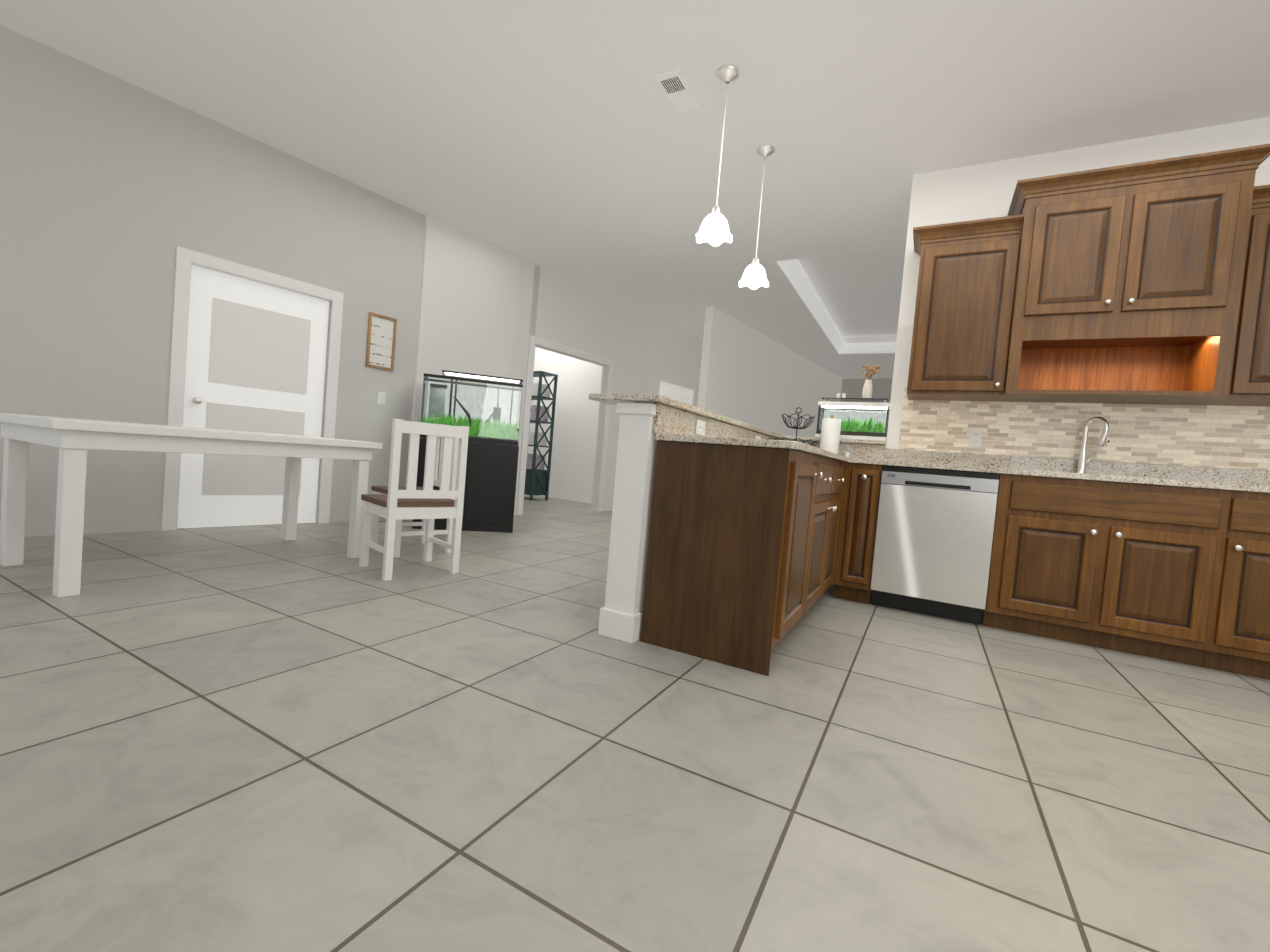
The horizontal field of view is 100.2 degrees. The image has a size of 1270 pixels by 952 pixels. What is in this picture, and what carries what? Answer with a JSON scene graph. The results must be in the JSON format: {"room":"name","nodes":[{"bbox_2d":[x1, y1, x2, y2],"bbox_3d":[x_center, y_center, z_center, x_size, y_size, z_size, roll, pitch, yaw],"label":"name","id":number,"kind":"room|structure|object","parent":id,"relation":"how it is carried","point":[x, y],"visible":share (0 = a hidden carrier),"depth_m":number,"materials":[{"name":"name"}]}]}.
{"room":"dining room","nodes":[
{"label":"dining room","id":0,"kind":"room"},
{"bbox_2d":[0,25,702,536],"bbox_3d":[-1.234,-1.011,6.471,0.150,2.970,16.000,6,2,37],"label":"wall","id":1,"kind":"structure","parent":0,"point":[114,193],"depth_m":3.74,"materials":[{"name":"paint"}]},
{"bbox_2d":[177,265,329,528],"bbox_3d":[-2.974,-0.556,4.213,0.133,1.919,0.942,6,2,37],"label":"door","id":2,"kind":"structure","parent":1,"relation":"in","point":[256,357],"depth_m":4.17,"materials":[{"name":"white wood"}]},
{"bbox_2d":[365,312,396,370],"bbox_3d":[-2.343,-1.236,4.905,0.020,0.488,0.254,6,2,37],"label":"framed sign","id":3,"kind":"object","parent":1,"relation":"attached to","point":[381,341],"visible":0.98,"depth_m":4.90,"materials":[{"name":"white paper"}]},
{"bbox_2d":[377,391,385,404],"bbox_3d":[-2.366,-0.726,4.954,0.009,0.118,0.075,6,2,37],"label":"light switch","id":4,"kind":"object","parent":1,"relation":"attached to","point":[381,396],"visible":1,"depth_m":4.95,"materials":[{"name":"white plastic"}]},
{"bbox_2d":[161,246,613,530],"bbox_3d":[-1.876,-0.623,5.679,0.165,2.143,4.779,6,2,37],"label":"door frame","id":5,"kind":"structure","parent":1,"relation":"attached to","point":[186,259],"depth_m":4.41,"materials":[{"name":"white wood"}]},
{"bbox_2d":[659,381,693,405],"bbox_3d":[0.660,-0.470,8.837,0.118,2.048,0.970,6,2,37],"label":"hall door","id":6,"kind":"structure","parent":1,"relation":"in","point":[678,393],"depth_m":8.79,"materials":[{"name":"white wood"}]},
{"bbox_2d":[527,347,602,503],"bbox_3d":[-1.364,-1.116,9.226,3.420,2.970,0.120,6,2,37],"label":"wall","id":7,"kind":"structure","parent":0,"point":[574,440],"depth_m":8.92,"materials":[{"name":"paint"}]},
{"bbox_2d":[604,414,658,634],"bbox_3d":[0.531,0.213,3.362,0.150,1.037,2.365,6,2,29],"label":"wall","id":8,"kind":"structure","parent":0,"point":[631,509],"depth_m":2.32,"materials":[{"name":"white paint"}]},
{"bbox_2d":[598,402,655,643],"bbox_3d":[0.526,0.212,3.356,0.177,1.038,2.380,6,2,29],"label":"trim","id":9,"kind":"structure","parent":8,"relation":"attached to","point":[620,626],"depth_m":2.32,"materials":[{"name":"white wood"}]},
{"bbox_2d":[695,420,705,435],"bbox_3d":[0.337,-0.247,2.714,0.008,0.072,0.115,6,2,29],"label":"outlet","id":10,"kind":"object","parent":8,"relation":"attached to","point":[700,427],"visible":0.96,"depth_m":2.70,"materials":[{"name":"white plastic"}]},
{"bbox_2d":[0,494,1269,951],"bbox_3d":[0.248,0.662,5.649,15.000,0.060,16.000,6,2,29],"label":"floor","id":11,"kind":"structure","parent":0,"point":[264,738],"depth_m":1.36,"materials":[{"name":"tile"}]},
{"bbox_2d":[0,413,381,597],"bbox_3d":[-2.462,0.112,3.066,0.950,0.760,1.500,6,2,29],"label":"dining table","id":12,"kind":"object","parent":11,"relation":"on","point":[73,440],"visible":1,"depth_m":2.63,"materials":[{"name":"white wood"}]},
{"bbox_2d":[359,419,468,580],"bbox_3d":[-1.359,0.124,3.259,0.430,0.906,0.460,7,3,45],"label":"dining chair","id":13,"kind":"object","parent":11,"relation":"on","point":[429,504],"visible":1,"depth_m":3.12,"materials":[{"name":"white wood"}]},
{"bbox_2d":[370,436,458,556],"bbox_3d":[-1.600,0.083,3.854,0.460,0.906,0.430,7,3,44],"label":"dining chair","id":14,"kind":"object","parent":11,"relation":"on","point":[376,525],"visible":0.46,"depth_m":3.85,"materials":[{"name":"white wood"}]},
{"bbox_2d":[412,438,518,532],"bbox_3d":[-1.603,0.084,5.073,0.884,0.821,0.428,4,2,-16],"label":"stand","id":15,"kind":"object","parent":11,"relation":"on","point":[490,488],"visible":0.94,"depth_m":4.92,"materials":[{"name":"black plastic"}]},
{"bbox_2d":[418,370,522,445],"bbox_3d":[-1.564,-0.644,5.062,0.924,0.633,0.436,4,2,-16],"label":"aquarium","id":16,"kind":"object","parent":15,"relation":"on","point":[485,413],"visible":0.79,"depth_m":5.06,"materials":[{"name":"clear glass"}]},
{"bbox_2d":[524,371,557,500],"bbox_3d":[-1.677,-0.647,8.605,0.620,2.025,0.360,6,2,37],"label":"bookshelf","id":17,"kind":"object","parent":11,"relation":"on","point":[537,478],"visible":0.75,"depth_m":8.41,"materials":[{"name":"black metal"}]},
{"bbox_2d":[640,440,823,675],"bbox_3d":[0.435,0.315,2.394,0.588,0.884,0.499,6,2,29],"label":"base cabinet","id":18,"kind":"object","parent":11,"relation":"on","point":[754,554],"depth_m":2.17,"materials":[{"name":"brown wood"}]},
{"bbox_2d":[808,457,839,609],"bbox_3d":[0.674,0.320,2.828,0.588,0.884,0.603,6,2,29],"label":"base cabinet","id":19,"kind":"object","parent":11,"relation":"on","point":[826,506],"depth_m":2.79,"materials":[{"name":"brown wood"}]},
{"bbox_2d":[828,461,847,597],"bbox_3d":[0.911,0.325,3.260,0.588,0.884,0.617,6,2,29],"label":"base cabinet","id":20,"kind":"object","parent":11,"relation":"on","point":[842,476],"depth_m":3.26,"materials":[{"name":"brown wood"}]},
{"bbox_2d":[836,463,882,603],"bbox_3d":[1.537,0.366,3.603,0.217,0.884,0.628,6,2,29],"label":"base cabinet","id":21,"kind":"object","parent":11,"relation":"on","point":[861,508],"depth_m":3.33,"materials":[{"name":"brown wood"}]},
{"bbox_2d":[871,466,998,624],"bbox_3d":[1.885,0.403,3.385,0.595,0.879,0.598,6,2,29],"label":"dishwasher","id":22,"kind":"object","parent":11,"relation":"on","point":[933,541],"visible":1,"depth_m":3.13,"materials":[{"name":"silver metal"}]},
{"bbox_2d":[981,474,1243,669],"bbox_3d":[2.566,0.471,3.036,0.928,0.884,0.628,6,2,29],"label":"base cabinet","id":23,"kind":"object","parent":11,"relation":"on","point":[1133,568],"depth_m":2.74,"materials":[{"name":"brown wood"}]},
{"bbox_2d":[1220,491,1269,679],"bbox_3d":[3.187,0.535,2.694,0.539,0.884,0.628,6,2,29],"label":"base cabinet","id":24,"kind":"object","parent":11,"relation":"on","point":[1247,626],"depth_m":2.50,"materials":[{"name":"brown wood"}]},
{"bbox_2d":[589,393,1269,492],"bbox_3d":[1.987,-0.102,2.629,3.640,0.187,2.555,6,2,29],"label":"countertop","id":25,"kind":"structure","parent":24,"relation":"on","point":[674,420],"depth_m":3.02,"materials":[{"name":"stone"}]},
{"bbox_2d":[775,407,817,446],"bbox_3d":[1.194,-0.329,3.918,0.315,0.358,0.300,6,2,29],"label":"fruit basket","id":26,"kind":"object","parent":25,"relation":"on","point":[793,427],"visible":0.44,"depth_m":3.90,"materials":[{"name":"black metal"}]},
{"bbox_2d":[820,415,841,453],"bbox_3d":[1.436,-0.291,3.904,0.155,0.323,0.155,6,2,29],"label":"paper towel holder","id":27,"kind":"object","parent":25,"relation":"on","point":[830,433],"visible":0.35,"depth_m":3.85,"materials":[{"name":"white paper"}]},
{"bbox_2d":[815,393,889,440],"bbox_3d":[1.675,-0.451,4.068,0.506,0.356,0.230,6,2,29],"label":"aquarium","id":28,"kind":"object","parent":25,"relation":"on","point":[863,425],"visible":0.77,"depth_m":4.02,"materials":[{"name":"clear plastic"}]},
{"bbox_2d":[860,364,880,397],"bbox_3d":[1.775,-0.712,4.021,0.133,0.271,0.136,6,2,29],"label":"vase","id":29,"kind":"object","parent":28,"relation":"on","point":[867,390],"visible":0.98,"depth_m":4.00,"materials":[{"name":"ceramic"}]},
{"bbox_2d":[1077,417,1109,473],"bbox_3d":[2.769,-0.176,3.213,0.126,0.364,0.131,6,2,29],"label":"faucet","id":30,"kind":"object","parent":25,"relation":"on","point":[1083,462],"visible":0.88,"depth_m":3.23,"materials":[{"name":"silver metal"}]},
{"bbox_2d":[0,0,1269,378],"bbox_3d":[0.515,-2.525,5.540,15.000,0.400,16.000,6,2,29],"label":"ceiling","id":31,"kind":"structure","parent":0,"point":[564,138],"depth_m":3.24,"materials":[{"name":"paint"}]},
{"bbox_2d":[654,68,700,113],"bbox_3d":[0.258,-2.256,3.122,0.150,0.014,0.340,6,2,29],"label":"ceiling vent","id":32,"kind":"object","parent":31,"relation":"in","point":[677,89],"visible":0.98,"depth_m":3.10,"materials":[{"name":"white plastic"}]},
{"bbox_2d":[696,65,738,246],"bbox_3d":[0.479,-1.782,2.962,0.218,0.908,0.218,6,2,29],"label":"pendant light","id":33,"kind":"object","parent":31,"relation":"hanging from","point":[714,231],"visible":1,"depth_m":2.95,"materials":[{"name":"white glass"}]},
{"bbox_2d":[739,145,774,289],"bbox_3d":[0.855,-1.773,3.645,0.218,0.911,0.218,6,2,29],"label":"pendant light","id":34,"kind":"object","parent":31,"relation":"hanging from","point":[754,277],"visible":1,"depth_m":3.63,"materials":[{"name":"white glass"}]},
{"bbox_2d":[777,259,846,352],"bbox_3d":[2.610,-2.310,7.486,0.130,0.150,4.500,6,2,29],"label":"crown molding","id":35,"kind":"structure","parent":31,"relation":"attached to","point":[796,275],"depth_m":6.94,"materials":[{"name":"white wood"}]},
{"bbox_2d":[839,342,895,353],"bbox_3d":[5.743,-2.080,8.408,4.753,0.150,0.130,6,2,29],"label":"crown molding","id":36,"kind":"structure","parent":31,"relation":"attached to","point":[878,347],"depth_m":9.28,"materials":[{"name":"white wood"}]},
{"bbox_2d":[697,306,841,436],"bbox_3d":[2.721,-0.792,9.759,0.120,2.970,5.962,6,2,37],"label":"wall","id":37,"kind":"structure","parent":0,"point":[751,376],"depth_m":8.57,"materials":[{"name":"paint"}]},
{"bbox_2d":[839,378,892,412],"bbox_3d":[6.086,-0.553,11.006,17.000,2.970,0.120,6,2,37],"label":"wall","id":38,"kind":"structure","parent":0,"point":[853,388],"depth_m":11.68,"materials":[{"name":"paint"}]},
{"bbox_2d":[886,117,1269,448],"bbox_3d":[4.219,-0.423,2.607,5.342,2.970,0.150,6,2,29],"label":"wall","id":39,"kind":"structure","parent":0,"point":[972,192],"depth_m":3.54,"materials":[{"name":"paint"}]},
{"bbox_2d":[907,228,1026,401],"bbox_3d":[2.132,-1.003,3.481,0.531,0.973,0.339,6,2,29],"label":"upper cabinet","id":40,"kind":"object","parent":39,"relation":"attached to","point":[967,297],"depth_m":3.33,"materials":[{"name":"brown wood"}]},
{"bbox_2d":[1011,184,1114,351],"bbox_3d":[2.556,-1.216,3.211,0.327,0.806,0.409,6,2,29],"label":"upper cabinet","id":41,"kind":"object","parent":39,"relation":"attached to","point":[1065,238],"depth_m":3.04,"materials":[{"name":"brown wood"}]},
{"bbox_2d":[898,387,1269,470],"bbox_3d":[2.975,-0.301,3.198,2.459,0.440,0.010,6,2,29],"label":"tile backsplash","id":42,"kind":"structure","parent":39,"relation":"attached to","point":[1232,437],"depth_m":3.26,"materials":[{"name":"tile"}]},
{"bbox_2d":[968,429,982,446],"bbox_3d":[2.284,-0.255,3.564,0.075,0.118,0.008,6,2,29],"label":"outlet","id":43,"kind":"object","parent":42,"relation":"attached to","point":[975,438],"visible":1,"depth_m":3.56,"materials":[{"name":"white plastic"}]},
{"bbox_2d":[1079,176,1166,351],"bbox_3d":[2.778,-1.193,3.089,0.226,0.806,0.409,6,2,29],"label":"upper cabinet","id":44,"kind":"object","parent":39,"relation":"attached to","point":[1147,282],"depth_m":2.91,"materials":[{"name":"brown wood"}]},
{"bbox_2d":[1123,164,1246,351],"bbox_3d":[3.003,-1.170,2.965,0.334,0.806,0.409,6,2,29],"label":"upper cabinet","id":45,"kind":"object","parent":39,"relation":"attached to","point":[1201,218],"depth_m":2.78,"materials":[{"name":"brown wood"}]},
{"bbox_2d":[1191,200,1269,406],"bbox_3d":[3.517,-0.861,2.718,0.750,0.973,0.339,6,2,29],"label":"upper cabinet","id":46,"kind":"object","parent":39,"relation":"attached to","point":[1233,368],"depth_m":2.72,"materials":[{"name":"brown wood"}]}
]}

